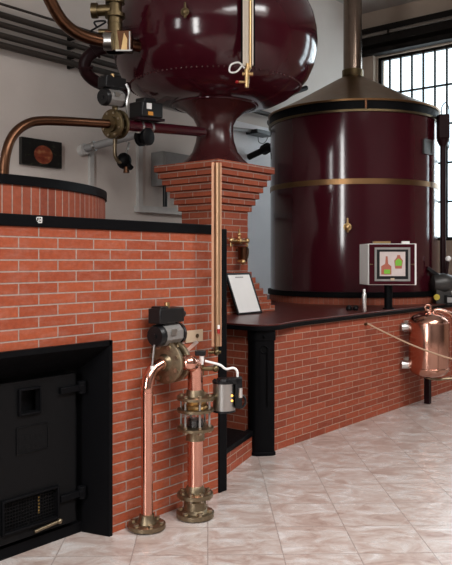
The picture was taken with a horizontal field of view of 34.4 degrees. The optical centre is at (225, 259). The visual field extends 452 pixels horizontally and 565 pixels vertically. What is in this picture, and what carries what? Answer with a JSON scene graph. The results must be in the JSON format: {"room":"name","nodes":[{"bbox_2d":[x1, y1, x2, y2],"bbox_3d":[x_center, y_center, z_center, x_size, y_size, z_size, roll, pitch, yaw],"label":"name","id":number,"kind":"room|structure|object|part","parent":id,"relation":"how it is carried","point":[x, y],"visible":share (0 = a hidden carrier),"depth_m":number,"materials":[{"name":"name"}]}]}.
{"room":"processing plant","nodes":[
{"label":"processing plant","id":0,"kind":"room"},
{"bbox_2d":[0,0,342,222],"bbox_3d":[-2.688,-1.450,7.344,0.300,6.100,16.500,0,0,40],"label":"wall","id":1,"kind":"structure","parent":0,"point":[30,86],"depth_m":8.39,"materials":[{"name":"white paint"}]},
{"bbox_2d":[0,11,75,40],"bbox_3d":[-2.171,-2.495,7.631,0.132,0.076,7.000,0,0,40],"label":"pipe","id":2,"kind":"object","parent":1,"relation":"attached to","point":[3,15],"visible":0.37,"depth_m":7.72,"materials":[{"name":"metal"}]},
{"bbox_2d":[19,137,61,168],"bbox_3d":[-2.001,-1.155,7.901,0.050,0.288,0.519,0,0,40],"label":"picture","id":3,"kind":"object","parent":1,"relation":"attached to","point":[32,151],"visible":1,"depth_m":7.87},
{"bbox_2d":[0,2,97,33],"bbox_3d":[-2.178,-2.605,7.637,0.114,0.040,7.000,0,0,40],"label":"pipe","id":4,"kind":"object","parent":1,"relation":"attached to","point":[1,4],"visible":0.25,"depth_m":7.70,"materials":[{"name":"metal"}]},
{"bbox_2d":[0,21,113,58],"bbox_3d":[-2.172,-2.395,7.631,0.130,0.072,7.000,0,0,40],"label":"pipe","id":5,"kind":"object","parent":1,"relation":"attached to","point":[70,45],"visible":0.49,"depth_m":7.84,"materials":[{"name":"metal"}]},
{"bbox_2d":[0,32,117,69],"bbox_3d":[-2.171,-2.285,7.631,0.132,0.076,7.000,0,0,40],"label":"pipe","id":6,"kind":"object","parent":1,"relation":"attached to","point":[70,55],"visible":0.46,"depth_m":7.88,"materials":[{"name":"metal"}]},
{"bbox_2d":[88,151,93,185],"bbox_3d":[-1.558,-0.800,8.445,0.040,1.000,0.055,0,0,40],"label":"conduit","id":7,"kind":"object","parent":1,"relation":"attached to","point":[91,154],"visible":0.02,"depth_m":8.42,"materials":[{"name":"grey metal"}]},
{"bbox_2d":[77,131,134,156],"bbox_3d":[-1.309,-1.321,8.232,0.793,0.280,0.150,0,0,18],"label":"pipe","id":8,"kind":"object","parent":1,"relation":"attached to","point":[83,149],"visible":0.63,"depth_m":8.24,"materials":[{"name":"grey metal"}]},
{"bbox_2d":[113,139,133,172],"bbox_3d":[-1.169,-1.255,8.248,0.235,0.551,0.184,0,0,-16],"label":"valve","id":9,"kind":"object","parent":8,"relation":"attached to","point":[123,160],"visible":0.95,"depth_m":8.19,"materials":[{"name":"brown metal"}]},
{"bbox_2d":[123,166,129,172],"bbox_3d":[-1.122,-1.015,8.235,0.072,0.070,0.072,0,0,40],"label":"outlet","id":10,"kind":"object","parent":9,"relation":"attached to","point":[126,168],"depth_m":8.20,"materials":[{"name":"orange metal"}]},
{"bbox_2d":[0,42,269,116],"bbox_3d":[-1.056,-2.185,8.979,0.134,0.080,10.500,0,0,40],"label":"pipe","id":11,"kind":"object","parent":1,"relation":"attached to","point":[70,64],"visible":0.25,"depth_m":7.92,"materials":[{"name":"metal"}]},
{"bbox_2d":[267,85,307,125],"bbox_3d":[0.702,-2.365,10.866,0.110,0.779,1.793,0,0,40],"label":"pipe","id":12,"kind":"object","parent":11,"relation":"attached to","point":[304,88],"visible":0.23,"depth_m":11.42,"materials":[{"name":"black metal"}]},
{"bbox_2d":[136,144,142,205],"bbox_3d":[-1.069,-1.180,9.028,0.050,1.040,0.070,0,0,40],"label":"conduit","id":13,"kind":"object","parent":1,"relation":"attached to","point":[139,149],"visible":0.57,"depth_m":9.01,"materials":[{"name":"grey metal"}]},
{"bbox_2d":[134,205,181,214],"bbox_3d":[-0.529,-0.630,9.659,0.080,0.080,1.781,0,0,40],"label":"conduit","id":14,"kind":"object","parent":1,"relation":"attached to","point":[137,208],"visible":0.36,"depth_m":9.19,"materials":[{"name":"grey metal"}]},
{"bbox_2d":[151,151,189,206],"bbox_3d":[-0.496,-1.012,9.576,0.234,0.684,1.129,0,0,40],"label":"electrical box","id":15,"kind":"object","parent":1,"relation":"attached to","point":[162,157],"visible":0.39,"depth_m":9.17,"materials":[{"name":"grey paint"}]},
{"bbox_3d":[-0.412,-1.141,9.506,0.015,0.386,1.088,0,0,40],"label":"door","id":16,"kind":"part","parent":15,"relation":"part of","materials":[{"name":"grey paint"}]},
{"bbox_2d":[233,127,251,132],"bbox_3d":[0.260,-1.870,10.520,0.056,0.116,0.865,0,0,40],"label":"pipe","id":17,"kind":"object","parent":1,"relation":"attached to","point":[234,128],"visible":0.32,"depth_m":10.45,"materials":[{"name":"grey metal"}]},
{"bbox_2d":[233,121,269,294],"bbox_3d":[0.465,-0.200,10.901,0.030,3.600,1.600,0,0,40],"label":"wall","id":18,"kind":"structure","parent":1,"relation":"attached to","point":[259,218],"depth_m":10.90,"materials":[{"name":"paint"}]},
{"bbox_2d":[246,129,269,143],"bbox_3d":[0.491,-1.797,10.768,0.240,0.194,0.417,0,0,40],"label":"box","id":19,"kind":"object","parent":1,"relation":"attached to","point":[258,133],"visible":0.91,"depth_m":10.68,"materials":[{"name":"grey plastic"}]},
{"bbox_2d":[247,143,269,159],"bbox_3d":[0.525,-1.573,10.558,0.175,0.221,0.474,0,0,-44],"label":"spotlight","id":20,"kind":"object","parent":1,"relation":"attached to","point":[264,149],"visible":0.77,"depth_m":10.49,"materials":[{"name":"metal"}]},
{"bbox_2d":[362,16,451,38],"bbox_3d":[7.148,-3.970,9.122,12.400,0.080,0.070,0,0,40],"label":"pipe","id":21,"kind":"object","parent":1,"relation":"attached to","point":[388,31],"visible":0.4,"depth_m":12.45,"materials":[{"name":"metal"}]},
{"bbox_2d":[0,390,451,564],"bbox_3d":[2.285,1.675,3.236,13.200,0.150,16.500,0,0,40],"label":"floor","id":22,"kind":"structure","parent":0,"point":[377,490],"depth_m":4.67,"materials":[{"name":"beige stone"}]},
{"bbox_2d":[0,213,226,560],"bbox_3d":[-2.474,0.681,4.683,3.360,1.838,3.770,0,0,40],"label":"furnace","id":23,"kind":"object","parent":22,"relation":"on","point":[77,294],"visible":1,"depth_m":4.23,"materials":[{"name":"red brick"}]},
{"bbox_3d":[-1.067,0.769,3.983,0.020,0.146,0.147,0,0,40],"label":"peephole frame","id":24,"kind":"part","parent":23,"relation":"part of","materials":[{"name":"black paint"}]},
{"bbox_3d":[-1.062,1.365,3.990,0.020,0.188,0.371,0,0,40],"label":"grate frame","id":25,"kind":"part","parent":23,"relation":"part of","materials":[{"name":"black paint"}]},
{"bbox_3d":[-1.058,0.976,4.003,0.008,0.147,0.207,0,0,40],"label":"embossed plate","id":26,"kind":"part","parent":23,"relation":"part of","materials":[{"name":"black metal"}]},
{"bbox_3d":[-1.155,1.083,3.917,0.030,0.855,0.848,0,0,40],"label":"door","id":27,"kind":"part","parent":23,"relation":"part of","materials":[{"name":"black metal"}]},
{"bbox_3d":[-1.207,1.100,3.987,0.060,1.000,0.970,0,0,40],"label":"plate","id":28,"kind":"part","parent":23,"relation":"part of","materials":[{"name":"black metal"}]},
{"bbox_2d":[0,173,106,218],"bbox_3d":[-2.317,-0.369,5.235,2.890,0.262,2.890,0,0,40],"label":"ring","id":29,"kind":"object","parent":23,"relation":"on","point":[19,194],"visible":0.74,"depth_m":4.50,"materials":[{"name":"brick"}]},
{"bbox_2d":[0,116,110,173],"bbox_3d":[-1.358,-0.776,5.856,0.114,0.832,1.024,0,0,44],"label":"pipe","id":30,"kind":"object","parent":29,"relation":"on","point":[17,130],"visible":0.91,"depth_m":5.70,"materials":[{"name":"orange metal"}]},
{"bbox_2d":[97,74,129,138],"bbox_3d":[-0.966,-1.304,6.231,0.255,0.543,0.314,0,0,40],"label":"valve","id":31,"kind":"object","parent":30,"relation":"attached to","point":[112,94],"visible":0.99,"depth_m":6.17,"materials":[{"name":"gold metal"}]},
{"bbox_2d":[187,340,197,350],"bbox_3d":[-0.272,0.564,4.756,0.123,0.094,0.170,0,0,-33],"label":"lever","id":32,"kind":"object","parent":23,"relation":"attached to","point":[193,344],"visible":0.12,"depth_m":4.72,"materials":[{"name":"metal"}]},
{"bbox_2d":[185,329,202,342],"bbox_3d":[-0.209,0.502,4.825,0.012,0.079,0.167,0,0,40],"label":"wall plate","id":33,"kind":"object","parent":23,"relation":"attached to","point":[192,335],"visible":0.8,"depth_m":4.82,"materials":[{"name":"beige metal"}]},
{"bbox_2d":[208,162,221,354],"bbox_3d":[-0.074,-0.005,4.881,0.089,1.264,0.241,0,0,0],"label":"gauge","id":34,"kind":"object","parent":23,"relation":"attached to","point":[216,167],"visible":1,"depth_m":4.78,"materials":[{"name":"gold metal"}]},
{"bbox_3d":[-1.299,0.693,6.103,3.322,1.815,0.085,0,0,40],"label":"corner post","id":35,"kind":"part","parent":23,"relation":"part of","materials":[{"name":"black metal"}]},
{"bbox_2d":[128,358,165,534],"bbox_3d":[-0.459,1.101,4.367,0.224,1.013,0.262,0,0,40],"label":"copper pipe","id":36,"kind":"object","parent":22,"relation":"on","point":[146,523],"visible":1,"depth_m":4.32,"materials":[{"name":"brown metal"}]},
{"bbox_2d":[147,302,189,383],"bbox_3d":[-0.360,0.510,4.503,0.271,0.498,0.346,0,0,40],"label":"valve","id":37,"kind":"object","parent":36,"relation":"attached to","point":[167,337],"visible":0.94,"depth_m":4.44,"materials":[{"name":"brown metal"}]},
{"bbox_3d":[-0.321,0.438,4.447,0.024,0.033,0.052,0,0,32],"label":"rating plate","id":38,"kind":"part","parent":37,"relation":"part of","materials":[{"name":"metal"}]},
{"bbox_2d":[176,441,213,522],"bbox_3d":[-0.191,1.334,4.549,0.236,0.552,0.236,0,0,40],"label":"copper pipe","id":39,"kind":"object","parent":22,"relation":"on","point":[195,495],"visible":0.98,"depth_m":4.50,"materials":[{"name":"brown metal"}]},
{"bbox_2d":[177,392,213,441],"bbox_3d":[-0.191,0.976,4.549,0.230,0.285,0.230,0,0,40],"label":"glass","id":40,"kind":"object","parent":39,"relation":"attached to","point":[195,429],"visible":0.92,"depth_m":4.49,"materials":[{"name":"brown metal"}]},
{"bbox_3d":[-0.280,0.946,4.564,0.012,0.185,0.012,0,0,-28],"label":"tie rod","id":41,"kind":"part","parent":40,"relation":"part of","materials":[{"name":"silver metal"}]},
{"bbox_3d":[-0.249,0.946,4.480,0.012,0.185,0.012,0,0,17],"label":"tie rod","id":42,"kind":"part","parent":40,"relation":"part of","materials":[{"name":"silver metal"}]},
{"bbox_2d":[182,355,204,397],"bbox_3d":[-0.221,0.712,4.532,0.188,0.266,0.180,0,0,-31],"label":"copper bend","id":43,"kind":"object","parent":40,"relation":"attached to","point":[195,389],"visible":0.86,"depth_m":4.50,"materials":[{"name":"brown metal"}]},
{"bbox_2d":[195,350,218,374],"bbox_3d":[-0.123,0.641,4.569,0.157,0.154,0.048,0,0,0],"label":"sensor","id":44,"kind":"object","parent":43,"relation":"attached to","point":[201,353],"visible":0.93,"depth_m":4.55,"materials":[{"name":"gold metal"}]},
{"bbox_3d":[-0.160,0.946,4.465,0.012,0.185,0.012,0,0,-28],"label":"tie rod","id":45,"kind":"part","parent":40,"relation":"part of","materials":[{"name":"silver metal"}]},
{"bbox_3d":[-0.103,0.946,4.534,0.012,0.185,0.012,0,0,-28],"label":"tie rod","id":46,"kind":"part","parent":40,"relation":"part of","materials":[{"name":"silver metal"}]},
{"bbox_2d":[211,376,246,413],"bbox_3d":[-0.004,0.846,4.591,0.201,0.222,0.192,0,0,40],"label":"motor","id":47,"kind":"object","parent":40,"relation":"attached to","point":[227,393],"visible":0.98,"depth_m":4.57,"materials":[{"name":"metal"}]},
{"bbox_2d":[205,360,238,376],"bbox_3d":[-0.026,0.686,4.578,0.218,0.126,0.027,0,0,-13],"label":"cable","id":48,"kind":"object","parent":47,"relation":"attached to","point":[206,361],"visible":1,"depth_m":4.57,"materials":[{"name":"white plastic"}]},
{"bbox_2d":[227,295,451,473],"bbox_3d":[0.823,1.062,8.773,3.194,1.075,6.725,0,0,40],"label":"counter","id":49,"kind":"object","parent":22,"relation":"on","point":[307,371],"depth_m":6.64,"materials":[{"name":"red brick"}]},
{"bbox_2d":[154,159,274,314],"bbox_3d":[-0.113,-0.216,7.519,0.859,1.482,0.910,0,0,40],"label":"brick column","id":50,"kind":"structure","parent":49,"relation":"on","point":[189,184],"depth_m":7.32,"materials":[{"name":"red brick"}]},
{"bbox_2d":[113,0,317,162],"bbox_3d":[-0.113,-1.996,7.519,2.164,2.079,2.164,0,0,40],"label":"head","id":51,"kind":"object","parent":50,"relation":"on","point":[188,47],"visible":0.87,"depth_m":6.79},
{"bbox_2d":[89,0,140,54],"bbox_3d":[-0.966,-2.170,6.644,0.554,0.599,0.302,0,0,-26],"label":"valve","id":52,"kind":"object","parent":51,"relation":"attached to","point":[123,41],"visible":0.84,"depth_m":6.56,"materials":[{"name":"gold metal"}]},
{"bbox_2d":[43,0,112,50],"bbox_3d":[-1.284,-2.117,6.300,0.788,0.499,0.168,0,0,-42],"label":"pipe","id":53,"kind":"object","parent":52,"relation":"attached to","point":[105,40],"visible":1,"depth_m":6.29,"materials":[{"name":"orange metal"}]},
{"bbox_2d":[77,45,130,92],"bbox_3d":[-1.084,-1.814,6.845,0.336,0.424,0.620,0,0,40],"label":"pipe","id":54,"kind":"object","parent":52,"relation":"attached to","point":[85,68],"visible":0.58,"depth_m":6.67,"materials":[{"name":"red metal"}]},
{"bbox_3d":[-0.913,-1.958,6.546,0.147,0.176,0.018,0,0,0],"label":"tag frame","id":55,"kind":"part","parent":52,"relation":"part of","materials":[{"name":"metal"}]},
{"bbox_2d":[129,120,206,136],"bbox_3d":[-0.574,-1.222,6.804,0.122,0.205,1.200,0,0,35],"label":"pipe","id":56,"kind":"object","parent":51,"relation":"attached to","point":[139,126],"visible":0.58,"depth_m":6.78,"materials":[{"name":"red metal"}]},
{"bbox_2d":[129,97,164,145],"bbox_3d":[-0.729,-1.244,6.564,0.207,0.437,0.366,0,0,35],"label":"valve","id":57,"kind":"object","parent":56,"relation":"attached to","point":[145,109],"visible":0.94,"depth_m":6.50,"materials":[{"name":"black plastic"}]},
{"bbox_3d":[-0.739,-1.258,6.571,0.184,0.056,0.366,0,0,35],"label":"mount plate","id":58,"kind":"part","parent":57,"relation":"part of","materials":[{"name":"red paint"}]},
{"bbox_3d":[-0.363,-2.204,6.490,0.078,0.138,0.143,0,0,0],"label":"brass knob","id":59,"kind":"part","parent":51,"relation":"part of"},
{"bbox_3d":[-0.113,-2.308,7.519,2.098,1.455,2.098,0,0,40],"label":"bulb","id":60,"kind":"part","parent":51,"relation":"part of","materials":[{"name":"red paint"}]},
{"bbox_2d":[228,0,254,87],"bbox_3d":[0.196,-2.407,6.524,0.212,1.786,0.355,0,0,28],"label":"gauge","id":61,"kind":"object","parent":51,"relation":"attached to","point":[247,62],"visible":1,"depth_m":6.41,"materials":[{"name":"gold metal"}]},
{"bbox_2d":[228,229,249,246],"bbox_3d":[0.127,-0.224,7.373,0.096,0.175,0.312,0,0,40],"label":"tap","id":62,"kind":"object","parent":50,"relation":"attached to","point":[239,240],"visible":1,"depth_m":7.35,"materials":[{"name":"gold metal"}]},
{"bbox_3d":[0.050,-0.180,7.269,0.055,0.087,0.054,0,0,40],"label":"knob","id":63,"kind":"part","parent":62,"relation":"part of","materials":[{"name":"gold metal"}]},
{"bbox_2d":[236,247,248,264],"bbox_3d":[0.173,-0.042,7.370,0.136,0.180,0.156,0,0,-5],"label":"jug","id":64,"kind":"object","parent":62,"relation":"hanging from","point":[242,251],"visible":1,"depth_m":7.33,"materials":[{"name":"gold metal"}]},
{"bbox_2d":[227,273,261,314],"bbox_3d":[0.173,0.328,7.153,0.174,0.402,0.380,0,0,40],"label":"framed notice","id":65,"kind":"object","parent":49,"relation":"on","point":[242,290],"visible":0.89,"depth_m":7.14,"materials":[{"name":"white paper"}]},
{"bbox_3d":[0.287,1.087,6.032,0.217,1.025,0.169,0,0,-14],"label":"corner post","id":66,"kind":"part","parent":49,"relation":"part of","materials":[{"name":"black paint"}]},
{"bbox_3d":[0.311,0.943,5.962,0.070,0.495,0.012,0,0,0],"label":"moulding","id":67,"kind":"part","parent":49,"relation":"part of","materials":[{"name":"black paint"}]},
{"bbox_2d":[227,295,445,325],"bbox_3d":[1.018,0.532,9.114,3.040,0.014,5.926,0,0,40],"label":"countertop","id":68,"kind":"structure","parent":49,"relation":"on","point":[284,313],"depth_m":7.17,"materials":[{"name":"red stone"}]},
{"bbox_2d":[269,294,432,304],"bbox_3d":[1.662,0.483,9.595,2.182,0.084,2.182,0,0,40],"label":"plinth","id":69,"kind":"object","parent":49,"relation":"on","point":[287,299],"visible":0.48,"depth_m":8.63,"materials":[{"name":"brick"}]},
{"bbox_2d":[346,305,358,310],"bbox_3d":[1.308,0.501,7.598,0.133,0.060,0.089,0,0,-8],"label":"sunglasses","id":70,"kind":"object","parent":49,"relation":"on","point":[348,308],"visible":0.99,"depth_m":7.57,"materials":[{"name":"black plastic"}]},
{"bbox_2d":[268,0,440,297],"bbox_3d":[1.662,-2.029,9.595,2.222,4.939,2.222,0,0,40],"label":"tank","id":71,"kind":"object","parent":49,"relation":"on","point":[354,159],"visible":0.96,"depth_m":8.67,"materials":[{"name":"red metal"}]},
{"bbox_3d":[1.407,-0.403,8.527,0.094,0.167,0.174,0,0,-1],"label":"brass knob","id":72,"kind":"part","parent":71,"relation":"part of","materials":[{"name":"gold metal"}]},
{"bbox_3d":[1.662,-2.128,9.595,2.222,0.537,2.222,0,0,40],"label":"lid","id":73,"kind":"part","parent":71,"relation":"part of","materials":[{"name":"brown metal"}]},
{"bbox_3d":[2.439,-1.367,8.836,0.028,0.180,0.204,0,0,44],"label":"gauge plate","id":74,"kind":"part","parent":71,"relation":"part of","materials":[{"name":"metal"}]},
{"bbox_2d":[362,289,365,311],"bbox_3d":[1.391,0.409,7.360,0.045,0.232,0.045,0,0,40],"label":"bottle","id":75,"kind":"object","parent":49,"relation":"on","point":[364,290],"visible":1,"depth_m":7.34,"materials":[{"name":"white plastic"}]},
{"bbox_2d":[360,241,415,308],"bbox_3d":[1.740,0.163,7.809,0.598,0.724,0.213,0,0,5],"label":"control panel","id":76,"kind":"object","parent":49,"relation":"on","point":[387,265],"visible":1,"depth_m":7.71,"materials":[{"name":"grey paint"}]},
{"bbox_2d":[381,256,390,274],"bbox_3d":[1.690,0.057,7.708,0.106,0.193,0.001,0,0,5],"label":"picture","id":77,"kind":"object","parent":76,"relation":"attached to","point":[385,260],"depth_m":7.71},
{"bbox_3d":[1.741,0.045,7.821,0.598,0.438,0.190,0,0,5],"label":"casing","id":78,"kind":"part","parent":76,"relation":"part of","materials":[{"name":"white plastic"}]},
{"bbox_3d":[1.738,0.362,7.826,0.120,0.325,0.120,0,0,40],"label":"post","id":79,"kind":"part","parent":76,"relation":"part of","materials":[{"name":"black metal"}]},
{"bbox_3d":[1.752,0.045,7.721,0.474,0.424,0.010,0,0,5],"label":"plate","id":80,"kind":"part","parent":76,"relation":"part of","materials":[{"name":"red paint"}]},
{"bbox_3d":[1.756,0.045,7.714,0.370,0.356,0.012,0,0,5],"label":"screen frame","id":81,"kind":"part","parent":76,"relation":"part of","materials":[{"name":"metal"}]},
{"bbox_2d":[394,255,402,268],"bbox_3d":[1.818,0.019,7.698,0.090,0.143,0.001,0,0,5],"label":"picture","id":82,"kind":"object","parent":76,"relation":"attached to","point":[398,259],"depth_m":7.70},
{"bbox_2d":[364,322,451,359],"bbox_3d":[2.040,1.111,7.298,1.299,0.978,0.278,0,0,11],"label":"rope barrier","id":83,"kind":"object","parent":49,"relation":"attached to","point":[366,323],"visible":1,"depth_m":7.25,"materials":[{"name":"beige fabric"}]},
{"bbox_2d":[427,256,451,304],"bbox_3d":[2.711,0.240,8.811,0.588,0.580,0.286,0,0,15],"label":"pump","id":84,"kind":"object","parent":49,"relation":"on","point":[440,284],"visible":1,"depth_m":8.77,"materials":[{"name":"metal"}]},
{"bbox_3d":[2.515,0.155,8.850,0.182,0.151,0.060,0,0,0],"label":"lever","id":85,"kind":"part","parent":84,"relation":"part of","materials":[{"name":"black plastic"}]},
{"bbox_3d":[2.675,0.105,8.850,0.056,0.204,0.036,0,0,0],"label":"stem","id":86,"kind":"part","parent":84,"relation":"part of","materials":[{"name":"grey metal"}]},
{"bbox_2d":[436,102,449,272],"bbox_3d":[2.675,-0.709,9.000,0.155,2.468,0.148,0,0,0],"label":"signal","id":87,"kind":"object","parent":49,"relation":"on","point":[443,120],"visible":0.98,"depth_m":8.97,"materials":[{"name":"black paint"}]},
{"bbox_2d":[400,304,451,403],"bbox_3d":[2.248,1.034,7.839,0.688,1.131,0.549,0,0,40],"label":"vessel","id":88,"kind":"object","parent":22,"relation":"on","point":[429,330],"visible":1,"depth_m":7.67,"materials":[{"name":"metal"}]},
{"bbox_2d":[336,0,418,13],"bbox_3d":[2.285,-4.575,3.236,13.200,0.150,16.500,0,0,40],"label":"ceiling","id":89,"kind":"structure","parent":0,"point":[368,6],"depth_m":12.83,"materials":[{"name":"white paint"}]},
{"bbox_2d":[362,0,451,294],"bbox_3d":[7.444,-1.450,9.481,12.600,6.100,0.300,0,0,40],"label":"wall","id":90,"kind":"structure","parent":0,"point":[414,9],"depth_m":12.80,"materials":[{"name":"beige paint"}]},
{"bbox_2d":[362,56,375,81],"bbox_3d":[2.584,-1.785,13.230,0.230,3.770,0.090,0,0,40],"label":"trim","id":91,"kind":"structure","parent":90,"relation":"attached to","point":[368,63],"depth_m":13.19,"materials":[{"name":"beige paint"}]},
{"bbox_2d":[362,9,451,50],"bbox_3d":[7.258,-3.970,9.255,12.560,0.300,0.275,0,0,40],"label":"trim","id":92,"kind":"structure","parent":90,"relation":"attached to","point":[444,27],"depth_m":12.54,"materials":[{"name":"metal"}]},
{"bbox_2d":[362,33,451,57],"bbox_3d":[7.281,-3.715,9.284,12.560,0.090,0.190,0,0,40],"label":"trim","id":93,"kind":"structure","parent":90,"relation":"attached to","point":[445,38],"depth_m":12.62,"materials":[{"name":"metal"}]},
{"bbox_2d":[379,44,451,240],"bbox_3d":[4.017,-1.990,12.241,3.200,3.320,0.070,0,0,40],"label":"window","id":94,"kind":"structure","parent":90,"relation":"in","point":[446,47],"depth_m":12.69,"materials":[{"name":"glass"}]}
]}

